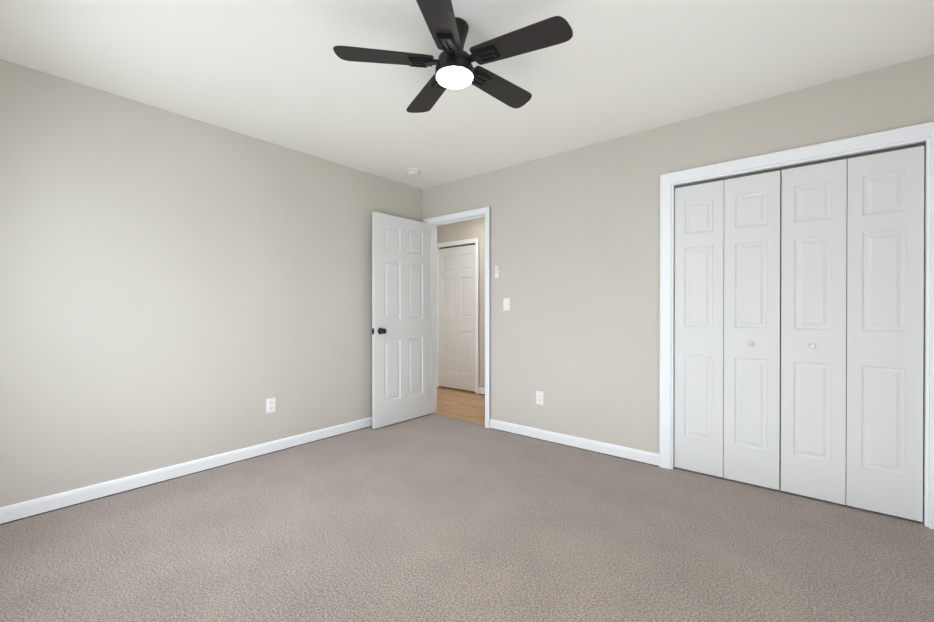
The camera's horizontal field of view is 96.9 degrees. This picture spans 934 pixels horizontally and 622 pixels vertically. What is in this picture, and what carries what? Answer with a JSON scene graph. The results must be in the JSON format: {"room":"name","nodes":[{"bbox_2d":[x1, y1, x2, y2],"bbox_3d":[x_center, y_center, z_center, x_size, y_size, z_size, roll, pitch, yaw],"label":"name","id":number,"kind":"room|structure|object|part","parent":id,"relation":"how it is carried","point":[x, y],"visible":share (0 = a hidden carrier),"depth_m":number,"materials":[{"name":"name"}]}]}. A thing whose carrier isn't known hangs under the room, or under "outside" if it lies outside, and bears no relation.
{"room":"empty bedroom","nodes":[
{"label":"empty bedroom","id":0,"kind":"room"},
{"bbox_2d":[0,59,421,506],"bbox_3d":[-1.692,-0.107,3.174,0.120,2.440,3.620,0,0,40],"label":"wall","id":1,"kind":"structure","parent":0,"point":[175,288],"depth_m":2.71,"materials":[{"name":"paint"}]},
{"bbox_2d":[0,417,371,524],"bbox_3d":[-1.593,1.069,3.194,0.013,0.089,3.470,0,0,40],"label":"baseboard","id":2,"kind":"structure","parent":1,"relation":"attached to","point":[28,509],"depth_m":2.69,"materials":[{"name":"white wood"}]},
{"bbox_2d":[266,398,275,412],"bbox_3d":[-1.541,0.741,3.260,0.008,0.114,0.070,0,0,40],"label":"outlet","id":3,"kind":"object","parent":1,"relation":"attached to","point":[270,405],"visible":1,"depth_m":3.26,"materials":[{"name":"white plastic"}]},
{"bbox_2d":[434,386,484,424],"bbox_3d":[-0.021,1.156,5.492,4.740,0.094,1.965,0,0,40],"label":"floor","id":4,"kind":"structure","parent":0,"point":[465,405],"depth_m":4.95,"materials":[{"name":"brown wood"}]},
{"bbox_2d":[437,218,484,387],"bbox_3d":[0.121,-0.117,5.658,4.740,2.440,0.120,0,0,40],"label":"wall","id":5,"kind":"structure","parent":0,"point":[470,229],"depth_m":5.53,"materials":[{"name":"paint"}]},
{"bbox_2d":[437,238,478,393],"bbox_3d":[-0.123,0.057,5.849,0.830,2.090,0.142,0,0,40],"label":"door","id":6,"kind":"structure","parent":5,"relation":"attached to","point":[438,310],"depth_m":5.81,"materials":[{"name":"white wood"}]},
{"bbox_2d":[479,387,484,394],"bbox_3d":[0.987,1.062,4.859,2.143,0.089,0.013,0,0,40],"label":"baseboard","id":7,"kind":"structure","parent":5,"relation":"attached to","point":[481,390],"depth_m":5.51,"materials":[{"name":"white wood"}]},
{"bbox_2d":[0,413,933,621],"bbox_3d":[0.168,1.168,2.117,4.340,0.100,4.360,0,0,40],"label":"floor carpet","id":8,"kind":"object","parent":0,"point":[432,517],"visible":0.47,"depth_m":1.98,"materials":[{"name":"grey carpet"}]},
{"bbox_2d":[0,0,933,188],"bbox_3d":[-0.386,-1.378,3.396,6.840,0.100,5.640,0,0,40],"label":"ceiling","id":9,"kind":"structure","parent":0,"point":[280,73],"depth_m":2.21,"materials":[{"name":"paint"}]},
{"bbox_2d":[407,168,419,175],"bbox_3d":[-0.504,-1.312,3.904,0.128,0.036,0.128,0,0,40],"label":"smoke detector","id":10,"kind":"object","parent":9,"relation":"attached to","point":[413,171],"visible":1,"depth_m":3.87,"materials":[{"name":"white plastic"}]},
{"bbox_2d":[333,0,572,112],"bbox_3d":[-0.031,-1.192,1.942,1.033,0.260,1.014,0,0,40],"label":"ceiling fan","id":11,"kind":"object","parent":9,"relation":"hanging from","point":[454,67],"visible":1,"depth_m":1.84,"materials":[{"name":"black"}]},
{"bbox_3d":[-0.373,-1.153,1.877,0.439,0.028,0.139,0,0,-8],"label":"blade","id":12,"kind":"part","parent":11,"relation":"part of","materials":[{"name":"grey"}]},
{"bbox_3d":[-0.199,-1.155,2.209,0.139,0.028,0.439,0,0,-26],"label":"blade","id":13,"kind":"part","parent":11,"relation":"part of","materials":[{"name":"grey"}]},
{"bbox_3d":[-0.111,-1.152,1.608,0.139,0.028,0.439,0,0,10],"label":"blade","id":14,"kind":"part","parent":11,"relation":"part of","materials":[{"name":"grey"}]},
{"bbox_3d":[0.171,-1.154,2.146,0.439,0.028,0.139,0,0,-44],"label":"blade","id":15,"kind":"part","parent":11,"relation":"part of","materials":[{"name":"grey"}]},
{"bbox_3d":[0.225,-1.153,1.775,0.439,0.028,0.139,0,0,28],"label":"blade","id":16,"kind":"part","parent":11,"relation":"part of","materials":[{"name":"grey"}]},
{"bbox_2d":[422,54,933,453],"bbox_3d":[0.210,-0.111,4.025,6.720,2.440,0.120,0,0,40],"label":"wall","id":17,"kind":"structure","parent":0,"point":[575,258],"depth_m":3.23,"materials":[{"name":"paint"}]},
{"bbox_2d":[423,206,489,427],"bbox_3d":[-0.080,0.056,4.266,0.888,2.105,0.162,0,0,40],"label":"door frame","id":18,"kind":"structure","parent":17,"relation":"attached to","point":[483,210],"depth_m":4.22,"materials":[{"name":"white wood"}]},
{"bbox_2d":[372,212,430,428],"bbox_3d":[-0.641,0.082,4.160,0.184,2.030,0.760,0,0,40],"label":"bedroom door","id":19,"kind":"structure","parent":18,"relation":"attached to","point":[401,319],"depth_m":4.11,"materials":[{"name":"white wood"}]},
{"bbox_3d":[-0.791,0.185,3.895,0.074,0.064,0.064,0,0,40],"label":"knob","id":20,"kind":"part","parent":19,"relation":"part of","materials":[{"name":"black metal"}]},
{"bbox_2d":[495,265,499,277],"bbox_3d":[0.283,-0.372,3.871,0.046,0.113,0.022,0,0,40],"label":"remote","id":21,"kind":"object","parent":17,"relation":"attached to","point":[497,272],"visible":1,"depth_m":3.86,"materials":[{"name":"white plastic"}]},
{"bbox_2d":[503,298,509,310],"bbox_3d":[0.362,-0.065,3.815,0.070,0.114,0.010,0,0,40],"label":"light switch","id":22,"kind":"object","parent":17,"relation":"attached to","point":[506,304],"visible":1,"depth_m":3.81,"materials":[{"name":"white plastic"}]},
{"bbox_2d":[536,391,542,404],"bbox_3d":[0.630,0.751,3.597,0.070,0.114,0.008,0,0,40],"label":"outlet","id":23,"kind":"object","parent":17,"relation":"attached to","point":[539,397],"visible":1,"depth_m":3.59,"materials":[{"name":"white plastic"}]},
{"bbox_2d":[490,419,658,466],"bbox_3d":[0.801,1.068,3.453,1.508,0.089,0.013,0,0,40],"label":"baseboard","id":24,"kind":"structure","parent":17,"relation":"attached to","point":[641,456],"depth_m":3.35,"materials":[{"name":"white wood"}]},
{"bbox_2d":[674,180,723,477],"bbox_3d":[1.593,0.116,2.848,0.296,1.973,0.030,0,0,40],"label":"closet door","id":25,"kind":"structure","parent":17,"relation":"in","point":[699,342],"depth_m":2.83,"materials":[{"name":"white wood"}]},
{"bbox_2d":[723,170,780,489],"bbox_3d":[1.812,0.117,2.644,0.296,1.973,0.066,0,0,40],"label":"closet door","id":26,"kind":"structure","parent":17,"relation":"in","point":[752,208],"depth_m":2.64,"materials":[{"name":"white wood"}]},
{"bbox_2d":[659,121,933,528],"bbox_3d":[1.954,0.102,2.579,1.246,2.026,0.122,0,0,40],"label":"door frame","id":27,"kind":"structure","parent":17,"relation":"attached to","point":[926,331],"depth_m":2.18,"materials":[{"name":"white wood"}]},
{"bbox_2d":[675,142,924,187],"bbox_3d":[1.944,-0.881,2.562,1.202,0.016,0.028,0,0,40],"label":"trim","id":28,"kind":"structure","parent":17,"relation":"attached to","point":[819,162],"depth_m":2.46,"materials":[{"name":"silver metal"}]},
{"bbox_2d":[781,159,846,504],"bbox_3d":[2.044,0.118,2.451,0.296,1.973,0.066,0,0,40],"label":"closet door","id":29,"kind":"structure","parent":17,"relation":"in","point":[813,314],"depth_m":2.45,"materials":[{"name":"white wood"}]},
{"bbox_3d":[2.035,0.205,2.440,0.033,0.033,0.036,0,0,40],"label":"knob","id":30,"kind":"part","parent":29,"relation":"part of","materials":[{"name":"white plastic"}]},
{"bbox_2d":[846,146,923,521],"bbox_3d":[2.286,0.119,2.274,0.296,1.973,0.030,0,0,40],"label":"closet door","id":31,"kind":"structure","parent":17,"relation":"in","point":[885,331],"depth_m":2.26,"materials":[{"name":"white wood"}]}
]}

